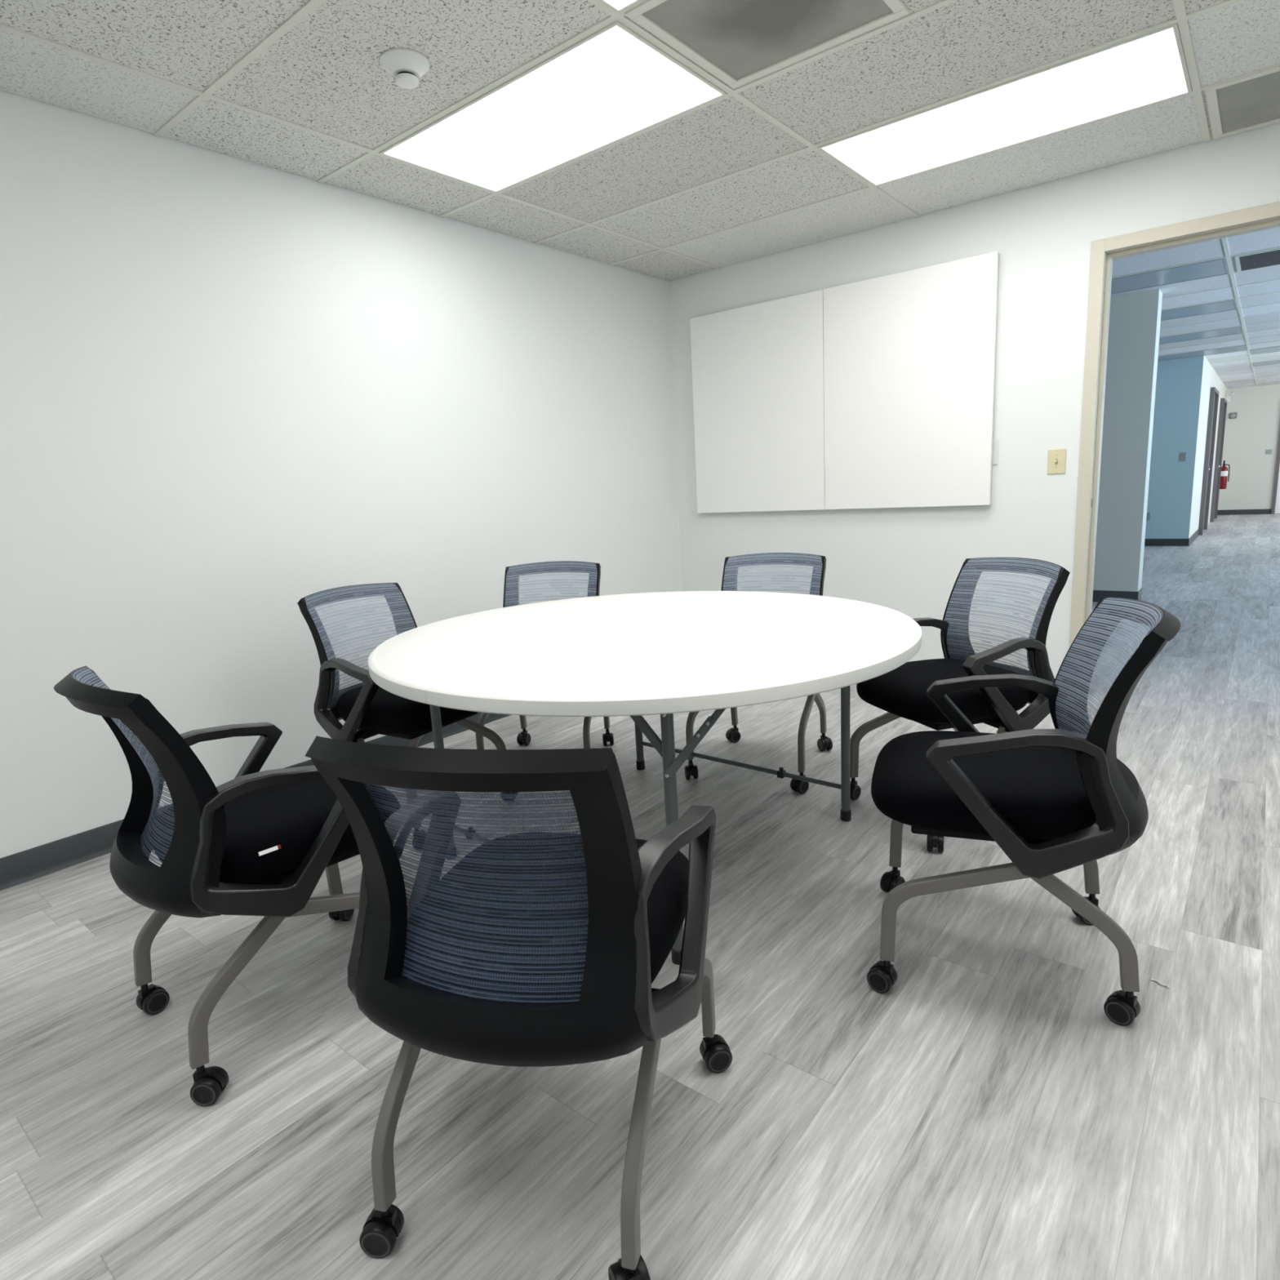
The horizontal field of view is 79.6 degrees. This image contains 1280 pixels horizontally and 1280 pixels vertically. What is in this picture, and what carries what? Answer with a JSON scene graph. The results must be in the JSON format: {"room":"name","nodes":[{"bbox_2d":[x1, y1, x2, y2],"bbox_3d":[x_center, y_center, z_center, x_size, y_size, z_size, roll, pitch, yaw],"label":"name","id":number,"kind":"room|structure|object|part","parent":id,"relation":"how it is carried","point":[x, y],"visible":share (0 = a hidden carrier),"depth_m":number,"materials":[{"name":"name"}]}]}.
{"room":"meeting room","nodes":[
{"label":"meeting room","id":0,"kind":"room"},
{"bbox_2d":[0,89,682,857],"bbox_3d":[-1.504,-0.742,3.195,0.120,2.743,5.470,6,14,38],"label":"wall","id":1,"kind":"structure","parent":0,"point":[234,392],"depth_m":3.06,"materials":[{"name":"paint"}]},
{"bbox_2d":[0,711,510,890],"bbox_3d":[-1.342,0.546,3.453,0.016,0.102,5.350,6,14,38],"label":"baseboard","id":2,"kind":"structure","parent":1,"relation":"attached to","point":[28,864],"depth_m":2.68,"materials":[{"name":"rubber"}]},
{"bbox_2d":[0,0,1279,269],"bbox_3d":[0.125,-1.682,1.707,4.108,0.007,5.338,6,14,38],"label":"ceiling grid","id":3,"kind":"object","parent":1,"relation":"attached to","point":[1182,17],"depth_m":2.59,"materials":[{"name":"metal"}]},
{"bbox_2d":[0,513,1279,1279],"bbox_3d":[4.827,-0.685,8.390,10.100,0.060,21.300,6,14,38],"label":"floor","id":4,"kind":"structure","parent":0,"point":[982,1115],"depth_m":1.58,"materials":[{"name":"grey laminate"}]},
{"bbox_2d":[53,666,410,1106],"bbox_3d":[-0.904,0.455,1.799,0.554,0.871,0.618,8,15,43],"label":"chair","id":5,"kind":"object","parent":4,"relation":"on","point":[255,842],"visible":0.84,"depth_m":1.60,"materials":[{"name":"black plastic"}]},
{"bbox_3d":[-1.051,0.277,1.620,0.464,0.437,0.163,8,15,43],"label":"panel","id":6,"kind":"part","parent":5,"relation":"part of","materials":[{"name":"blue fabric"}]},
{"bbox_3d":[-1.060,0.307,1.615,0.479,0.493,0.196,8,15,43],"label":"frame","id":7,"kind":"part","parent":5,"relation":"part of","materials":[{"name":"black plastic"}]},
{"bbox_3d":[-1.125,0.666,1.896,0.023,0.285,0.249,8,15,43],"label":"leg","id":8,"kind":"part","parent":5,"relation":"part of","materials":[{"name":"beige paint"}]},
{"bbox_3d":[-1.089,0.373,1.948,0.072,0.307,0.387,5,14,35],"label":"armrest","id":9,"kind":"part","parent":5,"relation":"part of","materials":[{"name":"black plastic"}]},
{"bbox_3d":[-0.829,0.705,1.614,0.023,0.285,0.250,8,15,43],"label":"leg","id":10,"kind":"part","parent":5,"relation":"part of","materials":[{"name":"beige paint"}]},
{"bbox_3d":[-0.862,0.433,1.840,0.463,0.122,0.497,8,15,43],"label":"seat","id":11,"kind":"part","parent":5,"relation":"part of","materials":[{"name":"black fabric"}]},
{"bbox_3d":[-0.738,0.419,1.614,0.387,0.307,0.072,-11,14,-36],"label":"armrest","id":12,"kind":"part","parent":5,"relation":"part of","materials":[{"name":"black plastic"}]},
{"bbox_3d":[-0.968,0.627,2.080,0.024,0.270,0.308,6,15,40],"label":"leg","id":13,"kind":"part","parent":5,"relation":"part of","materials":[{"name":"beige paint"}]},
{"bbox_3d":[-0.647,0.670,1.774,0.308,0.270,0.024,-13,15,-42],"label":"leg","id":14,"kind":"part","parent":5,"relation":"part of","materials":[{"name":"beige paint"}]},
{"bbox_2d":[297,582,518,851],"bbox_3d":[-0.890,0.237,2.902,0.618,0.871,0.554,4,13,31],"label":"chair","id":15,"kind":"object","parent":4,"relation":"on","point":[367,710],"visible":0.45,"depth_m":2.77,"materials":[{"name":"black fabric"}]},
{"bbox_3d":[-1.028,0.223,2.692,0.387,0.307,0.072,6,15,40],"label":"armrest","id":16,"kind":"part","parent":15,"relation":"part of","materials":[{"name":"black plastic"}]},
{"bbox_3d":[-1.080,0.040,2.976,0.196,0.493,0.479,4,13,31],"label":"frame","id":17,"kind":"part","parent":15,"relation":"part of","materials":[{"name":"black plastic"}]},
{"bbox_3d":[-1.068,0.014,2.962,0.163,0.437,0.464,4,13,31],"label":"panel","id":18,"kind":"part","parent":15,"relation":"part of","materials":[{"name":"blue"}]},
{"bbox_3d":[-1.090,0.479,2.836,0.250,0.285,0.023,4,13,31],"label":"leg","id":19,"kind":"part","parent":15,"relation":"part of","materials":[{"name":"beige paint"}]},
{"bbox_3d":[-0.890,0.502,2.695,0.308,0.270,0.024,5,14,34],"label":"leg","id":20,"kind":"part","parent":15,"relation":"part of","materials":[{"name":"beige paint"}]},
{"bbox_3d":[-0.839,0.230,2.868,0.497,0.122,0.463,4,13,31],"label":"seat","id":21,"kind":"part","parent":15,"relation":"part of","materials":[{"name":"black fabric"}]},
{"bbox_3d":[-0.875,0.400,3.178,0.250,0.285,0.023,4,13,31],"label":"leg","id":22,"kind":"part","parent":15,"relation":"part of","materials":[{"name":"beige paint"}]},
{"bbox_3d":[-0.658,0.416,3.066,0.308,0.270,0.024,3,13,28],"label":"leg","id":23,"kind":"part","parent":15,"relation":"part of","materials":[{"name":"beige paint"}]},
{"bbox_2d":[305,735,732,1279],"bbox_3d":[-0.168,0.508,1.324,0.554,0.871,0.618,0,12,16],"label":"chair","id":24,"kind":"object","parent":4,"relation":"on","point":[535,948],"visible":1,"depth_m":1.12,"materials":[{"name":"black plastic"}]},
{"bbox_3d":[-0.387,0.741,1.306,0.023,0.285,0.250,0,12,16],"label":"leg","id":25,"kind":"part","parent":24,"relation":"part of","materials":[{"name":"beige paint"}]},
{"bbox_3d":[-0.408,0.449,1.370,0.072,0.307,0.387,-2,11,8],"label":"armrest","id":26,"kind":"part","parent":24,"relation":"part of","materials":[{"name":"black plastic"}]},
{"bbox_3d":[-0.232,0.335,1.098,0.464,0.437,0.163,0,12,16],"label":"panel","id":27,"kind":"part","parent":24,"relation":"part of","materials":[{"name":"blue fabric"}]},
{"bbox_3d":[-0.234,0.365,1.089,0.479,0.493,0.196,0,12,16],"label":"frame","id":28,"kind":"part","parent":24,"relation":"part of","materials":[{"name":"black plastic"}]},
{"bbox_3d":[-0.152,0.485,1.379,0.463,0.122,0.497,0,12,16],"label":"seat","id":29,"kind":"part","parent":24,"relation":"part of","materials":[{"name":"black fabric"}]},
{"bbox_3d":[0.009,0.741,1.194,0.023,0.285,0.250,0,12,16],"label":"leg","id":30,"kind":"part","parent":24,"relation":"part of","materials":[{"name":"beige paint"}]},
{"bbox_3d":[0.061,0.449,1.237,0.072,0.307,0.387,2,12,24],"label":"armrest","id":31,"kind":"part","parent":24,"relation":"part of","materials":[{"name":"black plastic"}]},
{"bbox_3d":[0.091,0.698,1.421,0.024,0.270,0.308,1,12,19],"label":"leg","id":32,"kind":"part","parent":24,"relation":"part of","materials":[{"name":"beige paint"}]},
{"bbox_2d":[475,560,613,749],"bbox_3d":[-0.414,0.117,3.377,0.554,0.871,0.618,-1,11,10],"label":"chair","id":33,"kind":"object","parent":4,"relation":"on","point":[511,597],"visible":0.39,"depth_m":3.52,"materials":[{"name":"grey fabric"}]},
{"bbox_3d":[-0.642,0.361,3.340,0.024,0.270,0.308,-1,11,13],"label":"leg","id":34,"kind":"part","parent":33,"relation":"part of","materials":[{"name":"beige paint"}]},
{"bbox_3d":[-0.584,0.306,3.571,0.023,0.285,0.250,-1,11,10],"label":"leg","id":35,"kind":"part","parent":33,"relation":"part of","materials":[{"name":"beige paint"}]},
{"bbox_3d":[-0.393,-0.134,3.523,0.464,0.437,0.163,-1,11,10],"label":"panel","id":36,"kind":"part","parent":33,"relation":"part of","materials":[{"name":"blue"}]},
{"bbox_3d":[-0.389,-0.110,3.543,0.479,0.493,0.196,-1,11,10],"label":"frame","id":37,"kind":"part","parent":33,"relation":"part of","materials":[{"name":"black plastic"}]},
{"bbox_3d":[-0.203,0.352,3.261,0.024,0.270,0.308,-2,11,7],"label":"leg","id":38,"kind":"part","parent":33,"relation":"part of","materials":[{"name":"beige paint"}]},
{"bbox_3d":[-0.180,0.298,3.499,0.023,0.285,0.250,-1,11,10],"label":"leg","id":39,"kind":"part","parent":33,"relation":"part of","materials":[{"name":"beige paint"}]},
{"bbox_2d":[368,591,922,964],"bbox_3d":[0.030,0.320,2.564,1.699,0.740,1.698,6,14,38],"label":"round table","id":40,"kind":"object","parent":4,"relation":"on","point":[665,654],"visible":0.94,"depth_m":2.10,"materials":[{"name":"white laminate"}]},
{"bbox_3d":[-0.653,0.368,2.508,0.031,0.682,0.030,6,14,38],"label":"leg","id":41,"kind":"part","parent":40,"relation":"part of","materials":[{"name":"paint"}]},
{"bbox_3d":[-0.016,0.190,3.232,0.031,0.682,0.030,6,14,38],"label":"leg","id":42,"kind":"part","parent":40,"relation":"part of","materials":[{"name":"paint"}]},
{"bbox_3d":[0.079,0.451,1.881,0.031,0.682,0.030,6,14,38],"label":"leg","id":43,"kind":"part","parent":40,"relation":"part of","materials":[{"name":"paint"}]},
{"bbox_3d":[0.704,0.268,2.633,0.031,0.682,0.030,6,14,38],"label":"leg","id":44,"kind":"part","parent":40,"relation":"part of","materials":[{"name":"paint"}]},
{"bbox_2d":[684,552,832,793],"bbox_3d":[0.508,0.098,3.216,0.554,0.871,0.618,2,12,26],"label":"chair","id":45,"kind":"object","parent":4,"relation":"on","point":[730,575],"visible":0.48,"depth_m":3.33,"materials":[{"name":"fabric"}]},
{"bbox_3d":[0.266,0.329,3.248,0.024,0.270,0.308,3,13,29],"label":"leg","id":46,"kind":"part","parent":45,"relation":"part of","materials":[{"name":"beige paint"}]},
{"bbox_3d":[0.387,0.275,3.454,0.023,0.285,0.250,2,12,26],"label":"leg","id":47,"kind":"part","parent":45,"relation":"part of","materials":[{"name":"beige paint"}]},
{"bbox_3d":[0.580,-0.153,3.346,0.464,0.437,0.163,2,12,26],"label":"panel","id":48,"kind":"part","parent":45,"relation":"part of","materials":[{"name":"blue"}]},
{"bbox_3d":[0.589,-0.129,3.365,0.479,0.493,0.196,2,12,26],"label":"frame","id":49,"kind":"part","parent":45,"relation":"part of","materials":[{"name":"black plastic"}]},
{"bbox_3d":[0.667,0.345,3.054,0.024,0.270,0.308,2,12,23],"label":"leg","id":50,"kind":"part","parent":45,"relation":"part of","materials":[{"name":"beige paint"}]},
{"bbox_3d":[0.757,0.290,3.275,0.023,0.285,0.250,2,12,26],"label":"leg","id":51,"kind":"part","parent":45,"relation":"part of","materials":[{"name":"beige paint"}]},
{"bbox_2d":[850,557,1070,852],"bbox_3d":[1.096,0.174,2.665,0.618,0.871,0.554,-7,12,-17],"label":"chair","id":52,"kind":"object","parent":4,"relation":"on","point":[901,691],"visible":0.59,"depth_m":2.56,"materials":[{"name":"black fabric"}]},
{"bbox_3d":[0.922,0.365,2.880,0.308,0.270,0.024,-6,11,-14],"label":"leg","id":53,"kind":"part","parent":52,"relation":"part of","materials":[{"name":"beige paint"}]},
{"bbox_3d":[1.025,0.072,2.883,0.387,0.307,0.072,-5,11,-9],"label":"armrest","id":54,"kind":"part","parent":52,"relation":"part of","materials":[{"name":"black plastic"}]},
{"bbox_3d":[1.037,0.170,2.644,0.497,0.122,0.463,-7,12,-17],"label":"seat","id":55,"kind":"part","parent":52,"relation":"part of","materials":[{"name":"black fabric"}]},
{"bbox_3d":[1.287,0.404,2.550,0.249,0.285,0.023,-7,12,-17],"label":"leg","id":56,"kind":"part","parent":52,"relation":"part of","materials":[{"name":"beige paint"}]},
{"bbox_3d":[1.269,-0.060,2.680,0.163,0.437,0.464,-7,12,-17],"label":"panel","id":57,"kind":"part","parent":52,"relation":"part of","materials":[{"name":"blue"}]},
{"bbox_3d":[1.285,-0.034,2.690,0.196,0.493,0.479,-7,12,-17],"label":"frame","id":58,"kind":"part","parent":52,"relation":"part of","materials":[{"name":"black plastic"}]},
{"bbox_3d":[1.176,0.153,2.427,0.387,0.307,0.072,-9,12,-25],"label":"armrest","id":59,"kind":"part","parent":52,"relation":"part of","materials":[{"name":"black plastic"}]},
{"bbox_2d":[866,596,1180,1026],"bbox_3d":[0.877,0.350,1.835,0.618,0.871,0.554,1,12,20],"label":"chair","id":60,"kind":"object","parent":4,"relation":"on","point":[1060,798],"visible":1,"depth_m":1.66,"materials":[{"name":"black fabric"}]},
{"bbox_3d":[0.851,0.518,2.124,0.308,0.270,0.024,2,12,23],"label":"leg","id":61,"kind":"part","parent":60,"relation":"part of","materials":[{"name":"beige paint"}]},
{"bbox_3d":[0.697,0.607,1.715,0.308,0.270,0.024,0,12,17],"label":"leg","id":62,"kind":"part","parent":60,"relation":"part of","materials":[{"name":"beige paint"}]},
{"bbox_3d":[0.819,0.337,1.854,0.497,0.122,0.463,1,12,20],"label":"seat","id":63,"kind":"part","parent":60,"relation":"part of","materials":[{"name":"black fabric"}]},
{"bbox_3d":[0.966,0.240,2.043,0.387,0.307,0.072,3,13,29],"label":"armrest","id":64,"kind":"part","parent":60,"relation":"part of","materials":[{"name":"black plastic"}]},
{"bbox_3d":[0.798,0.338,1.596,0.387,0.307,0.072,-1,11,12],"label":"armrest","id":65,"kind":"part","parent":60,"relation":"part of","materials":[{"name":"black plastic"}]},
{"bbox_3d":[0.932,0.601,1.645,0.250,0.285,0.023,1,12,20],"label":"leg","id":66,"kind":"part","parent":60,"relation":"part of","materials":[{"name":"beige paint"}]},
{"bbox_3d":[1.074,0.519,2.022,0.250,0.285,0.023,1,12,20],"label":"leg","id":67,"kind":"part","parent":60,"relation":"part of","materials":[{"name":"beige paint"}]},
{"bbox_3d":[1.048,0.141,1.725,0.163,0.437,0.464,1,12,20],"label":"panel","id":68,"kind":"part","parent":60,"relation":"part of","materials":[{"name":"blue"}]},
{"bbox_3d":[1.064,0.168,1.725,0.196,0.493,0.479,1,12,20],"label":"frame","id":69,"kind":"part","parent":60,"relation":"part of","materials":[{"name":"black plastic"}]},
{"bbox_2d":[1150,978,1169,988],"bbox_3d":[1.194,0.787,1.765,0.010,0.008,0.041,-9,13,-29],"label":"scrap","id":70,"kind":"object","parent":4,"relation":"on","point":[1153,980],"visible":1,"depth_m":1.76,"materials":[{"name":"white paper"}]},
{"bbox_2d":[0,0,1279,280],"bbox_3d":[0.125,-1.692,1.705,4.106,0.016,5.336,6,14,38],"label":"ceiling","id":71,"kind":"structure","parent":0,"point":[326,74],"depth_m":2.60,"materials":[{"name":"tile"}]},
{"bbox_2d":[379,47,430,88],"bbox_3d":[-0.714,-1.730,2.346,0.148,0.065,0.148,6,14,38],"label":"smoke detector","id":72,"kind":"object","parent":71,"relation":"attached to","point":[406,66],"visible":1,"depth_m":2.31,"materials":[{"name":"white plastic"}]},
{"bbox_2d":[378,20,727,192],"bbox_3d":[-0.348,-1.864,2.780,1.193,0.008,0.584,6,14,38],"label":"recessed light","id":73,"kind":"object","parent":71,"relation":"in","point":[612,85],"visible":1,"depth_m":2.70,"materials":[{"name":"white plastic"}]},
{"bbox_2d":[597,0,642,13],"bbox_3d":[0.221,-1.655,1.559,1.193,0.008,0.584,6,14,38],"label":"recessed light","id":74,"kind":"object","parent":71,"relation":"in","point":[618,6],"visible":1,"depth_m":2.11,"materials":[{"name":"white plastic"}]},
{"bbox_2d":[604,0,634,8],"bbox_3d":[0.221,-1.655,1.559,1.169,0.004,0.560,6,14,38],"label":"diffuser","id":75,"kind":"object","parent":74,"relation":"attached to","point":[611,4],"depth_m":2.11,"materials":[{"name":"white plastic"}]},
{"bbox_2d":[624,0,909,88],"bbox_3d":[0.363,-1.875,2.172,0.594,0.190,0.576,6,14,38],"label":"ceiling vent","id":76,"kind":"object","parent":71,"relation":"in","point":[740,42],"visible":1,"depth_m":2.26,"materials":[{"name":"metal"}]},
{"bbox_2d":[817,22,1191,186],"bbox_3d":[1.363,-1.992,2.948,1.193,0.008,0.584,6,14,38],"label":"recessed light","id":77,"kind":"object","parent":71,"relation":"in","point":[1150,68],"visible":1,"depth_m":2.87,"materials":[{"name":"white plastic"}]},
{"bbox_2d":[1204,66,1279,139],"bbox_3d":[2.445,-2.116,2.807,0.579,0.190,0.580,6,14,38],"label":"ceiling vent","id":78,"kind":"object","parent":71,"relation":"in","point":[1252,101],"visible":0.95,"depth_m":2.92,"materials":[{"name":"metal"}]},
{"bbox_2d":[668,122,1279,679],"bbox_3d":[2.774,-0.999,3.298,6.620,2.743,0.120,6,14,38],"label":"wall","id":79,"kind":"structure","parent":0,"point":[908,561],"depth_m":3.96,"materials":[{"name":"paint"}]},
{"bbox_2d":[689,251,999,513],"bbox_3d":[1.085,-1.383,4.479,1.841,1.229,0.052,6,14,38],"label":"whiteboard","id":80,"kind":"object","parent":79,"relation":"attached to","point":[876,393],"visible":1,"depth_m":4.34,"materials":[{"name":"white"}]},
{"bbox_3d":[0.714,-1.417,4.754,0.915,1.229,0.019,6,14,38],"label":"door","id":81,"kind":"part","parent":80,"relation":"part of","materials":[{"name":"laminate"}]},
{"bbox_3d":[1.433,-1.344,4.181,0.923,1.229,0.019,6,14,38],"label":"door","id":82,"kind":"part","parent":80,"relation":"part of","materials":[{"name":"laminate"}]},
{"bbox_2d":[992,440,999,464],"bbox_3d":[1.826,-0.975,3.998,0.070,0.124,0.008,6,14,38],"label":"wall plate","id":83,"kind":"object","parent":79,"relation":"attached to","point":[995,442],"visible":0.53,"depth_m":3.98,"materials":[{"name":"white plastic"}]},
{"bbox_2d":[1047,448,1066,474],"bbox_3d":[2.066,-0.886,3.814,0.080,0.120,0.021,6,14,38],"label":"light switch","id":84,"kind":"object","parent":79,"relation":"attached to","point":[1056,460],"visible":1,"depth_m":3.81,"materials":[{"name":"beige plastic"}]},
{"bbox_2d":[1069,201,1279,647],"bbox_3d":[2.583,-0.748,3.515,0.998,2.188,0.148,6,14,38],"label":"door frame","id":85,"kind":"structure","parent":79,"relation":"in","point":[1266,216],"depth_m":3.63,"materials":[{"name":"paint"}]},
{"bbox_3d":[2.219,-0.673,3.779,0.003,0.120,0.030,6,14,38],"label":"strike plate","id":86,"kind":"part","parent":85,"relation":"part of","materials":[{"name":"grey metal"}]},
{"bbox_2d":[1093,288,1162,591],"bbox_3d":[2.043,-1.774,8.086,5.566,2.493,0.240,6,14,38],"label":"wall","id":87,"kind":"structure","parent":0,"point":[1135,318],"depth_m":6.34,"materials":[{"name":"paint"}]},
{"bbox_2d":[1092,590,1137,601],"bbox_3d":[2.028,-0.578,8.220,5.566,0.100,0.016,6,14,38],"label":"baseboard","id":88,"kind":"structure","parent":87,"relation":"attached to","point":[1098,595],"depth_m":6.60,"materials":[{"name":"rubber"}]},
{"bbox_2d":[1137,587,1142,600],"bbox_3d":[4.283,-0.381,6.582,0.016,0.100,0.240,6,14,38],"label":"baseboard","id":89,"kind":"structure","parent":87,"relation":"attached to","point":[1140,592],"depth_m":6.58,"materials":[{"name":"rubber"}]},
{"bbox_2d":[1145,355,1204,538],"bbox_3d":[5.334,-2.746,12.095,5.560,2.493,0.160,6,14,38],"label":"wall","id":90,"kind":"structure","parent":0,"point":[1179,381],"depth_m":10.45,"materials":[{"name":"blue paint"}]},
{"bbox_2d":[1146,512,1150,520],"bbox_3d":[7.104,-1.730,10.772,0.070,0.116,0.014,6,14,38],"label":"wall outlet","id":91,"kind":"object","parent":90,"relation":"attached to","point":[1148,517],"visible":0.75,"depth_m":10.76,"materials":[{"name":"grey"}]},
{"bbox_2d":[1144,538,1188,546],"bbox_3d":[5.345,-1.558,12.259,5.560,0.100,0.016,6,14,38],"label":"baseboard","id":92,"kind":"structure","parent":90,"relation":"attached to","point":[1148,542],"depth_m":10.69,"materials":[{"name":"rubber"}]},
{"bbox_2d":[1178,452,1186,461],"bbox_3d":[7.339,-2.475,10.399,0.070,0.116,0.014,6,14,38],"label":"light switch","id":93,"kind":"object","parent":90,"relation":"attached to","point":[1182,455],"visible":1,"depth_m":10.39,"materials":[{"name":"grey plastic"}]},
{"bbox_2d":[1111,226,1279,388],"bbox_3d":[6.381,-3.664,9.959,9.700,0.016,15.480,6,14,38],"label":"ceiling","id":94,"kind":"structure","parent":0,"point":[1268,238],"depth_m":6.56,"materials":[{"name":"tile"}]},
{"bbox_2d":[1111,257,1229,293],"bbox_3d":[3.663,-2.675,5.771,1.191,0.008,0.584,6,14,38],"label":"recessed light","id":95,"kind":"object","parent":94,"relation":"in","point":[1219,267],"visible":0.6,"depth_m":5.60,"materials":[{"name":"grey"}]},
{"bbox_2d":[1160,299,1237,320],"bbox_3d":[4.804,-3.012,7.160,1.191,0.008,0.584,6,14,38],"label":"recessed light","id":96,"kind":"object","parent":94,"relation":"in","point":[1227,305],"visible":0.4,"depth_m":6.95,"materials":[{"name":"grey plastic"}]},
{"bbox_2d":[1159,326,1243,344],"bbox_3d":[5.946,-3.349,8.549,1.191,0.008,0.584,6,14,38],"label":"recessed light","id":97,"kind":"object","parent":94,"relation":"in","point":[1238,330],"visible":0.6,"depth_m":8.40,"materials":[{"name":"grey plastic"}]},
{"bbox_2d":[1157,345,1247,361],"bbox_3d":[7.087,-3.685,9.937,1.191,0.008,0.584,6,14,38],"label":"recessed light","id":98,"kind":"object","parent":94,"relation":"in","point":[1243,348],"visible":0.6,"depth_m":9.84,"materials":[{"name":"grey plastic"}]},
{"bbox_2d":[1234,248,1279,272],"bbox_3d":[4.387,-2.601,5.194,0.570,0.010,0.570,6,14,38],"label":"ceiling vent","id":99,"kind":"object","parent":94,"relation":"in","point":[1269,258],"visible":1,"depth_m":5.28,"materials":[{"name":"grey metal"}]},
{"bbox_2d":[1250,346,1279,354],"bbox_3d":[8.418,-3.701,9.643,1.191,0.008,0.584,6,14,38],"label":"recessed light","id":100,"kind":"object","parent":94,"relation":"in","point":[1271,349],"visible":1,"depth_m":9.91,"materials":[{"name":"grey plastic"}]},
{"bbox_2d":[1253,360,1279,366],"bbox_3d":[9.559,-4.038,11.031,1.191,0.008,0.584,6,14,38],"label":"recessed light","id":101,"kind":"object","parent":94,"relation":"in","point":[1274,362],"visible":1,"depth_m":11.31,"materials":[{"name":"grey"}]},
{"bbox_2d":[1188,355,1227,537],"bbox_3d":[9.580,-3.164,13.022,0.160,2.493,7.019,6,14,38],"label":"wall","id":102,"kind":"structure","parent":0,"point":[1210,379],"depth_m":11.15,"materials":[{"name":"paint"}]},
{"bbox_2d":[1187,528,1199,546],"bbox_3d":[8.091,-1.506,11.224,0.016,0.100,1.820,6,14,38],"label":"baseboard","id":103,"kind":"structure","parent":102,"relation":"attached to","point":[1195,535],"depth_m":11.11,"materials":[{"name":"rubber"}]},
{"bbox_2d":[1111,226,1279,389],"bbox_3d":[6.381,-3.654,9.961,9.700,0.008,15.480,6,14,38],"label":"trim","id":104,"kind":"structure","parent":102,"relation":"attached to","point":[1228,256],"depth_m":7.01,"materials":[{"name":"metal"}]},
{"bbox_2d":[1198,386,1218,535],"bbox_3d":[8.998,-2.815,12.175,0.101,2.200,1.200,6,14,38],"label":"door","id":105,"kind":"structure","parent":102,"relation":"in","point":[1214,393],"depth_m":11.89,"materials":[{"name":"brown paint"}]},
{"bbox_2d":[1209,398,1226,522],"bbox_3d":[10.858,-3.364,14.438,0.101,2.200,1.160,6,14,38],"label":"door","id":106,"kind":"structure","parent":102,"relation":"in","point":[1223,407],"depth_m":14.14,"materials":[{"name":"brown paint"}]},
{"bbox_2d":[1219,460,1230,488],"bbox_3d":[11.416,-3.237,15.061,0.167,0.550,0.150,-6,11,-14],"label":"fire extinguisher","id":107,"kind":"object","parent":102,"relation":"attached to","point":[1224,475],"visible":0.83,"depth_m":15.01,"materials":[{"name":"red metal"}]},
{"bbox_2d":[1225,391,1234,403],"bbox_3d":[11.481,-4.731,14.977,0.123,0.204,0.270,6,14,38],"label":"emergency light","id":108,"kind":"object","parent":102,"relation":"attached to","point":[1231,393],"visible":0.93,"depth_m":14.89,"materials":[{"name":"white plastic"}]},
{"bbox_2d":[1217,384,1279,514],"bbox_3d":[11.317,-3.871,16.124,9.700,2.493,0.120,6,14,38],"label":"wall","id":109,"kind":"structure","parent":0,"point":[1255,428],"depth_m":15.34,"materials":[{"name":"paint"}]},
{"bbox_2d":[1229,413,1236,418],"bbox_3d":[11.878,-4.492,15.396,0.120,0.110,0.056,6,14,38],"label":"fire alarm strobe","id":110,"kind":"object","parent":109,"relation":"attached to","point":[1232,415],"visible":1,"depth_m":15.38,"materials":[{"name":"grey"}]},
{"bbox_2d":[1217,508,1271,515],"bbox_3d":[12.236,-2.595,15.588,0.880,0.100,0.016,6,14,38],"label":"baseboard","id":111,"kind":"structure","parent":109,"relation":"attached to","point":[1232,512],"depth_m":15.58,"materials":[{"name":"rubber"}]},
{"bbox_2d":[1265,449,1271,454],"bbox_3d":[12.411,-3.712,15.175,0.090,0.090,0.014,6,14,38],"label":"light switch","id":112,"kind":"object","parent":109,"relation":"attached to","point":[1268,451],"visible":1,"depth_m":15.18,"materials":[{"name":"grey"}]},
{"bbox_2d":[1271,431,1279,514],"bbox_3d":[12.914,-3.548,14.797,1.010,2.200,0.060,6,14,38],"label":"door","id":113,"kind":"structure","parent":109,"relation":"in","point":[1276,500],"depth_m":15.18,"materials":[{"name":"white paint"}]}
]}

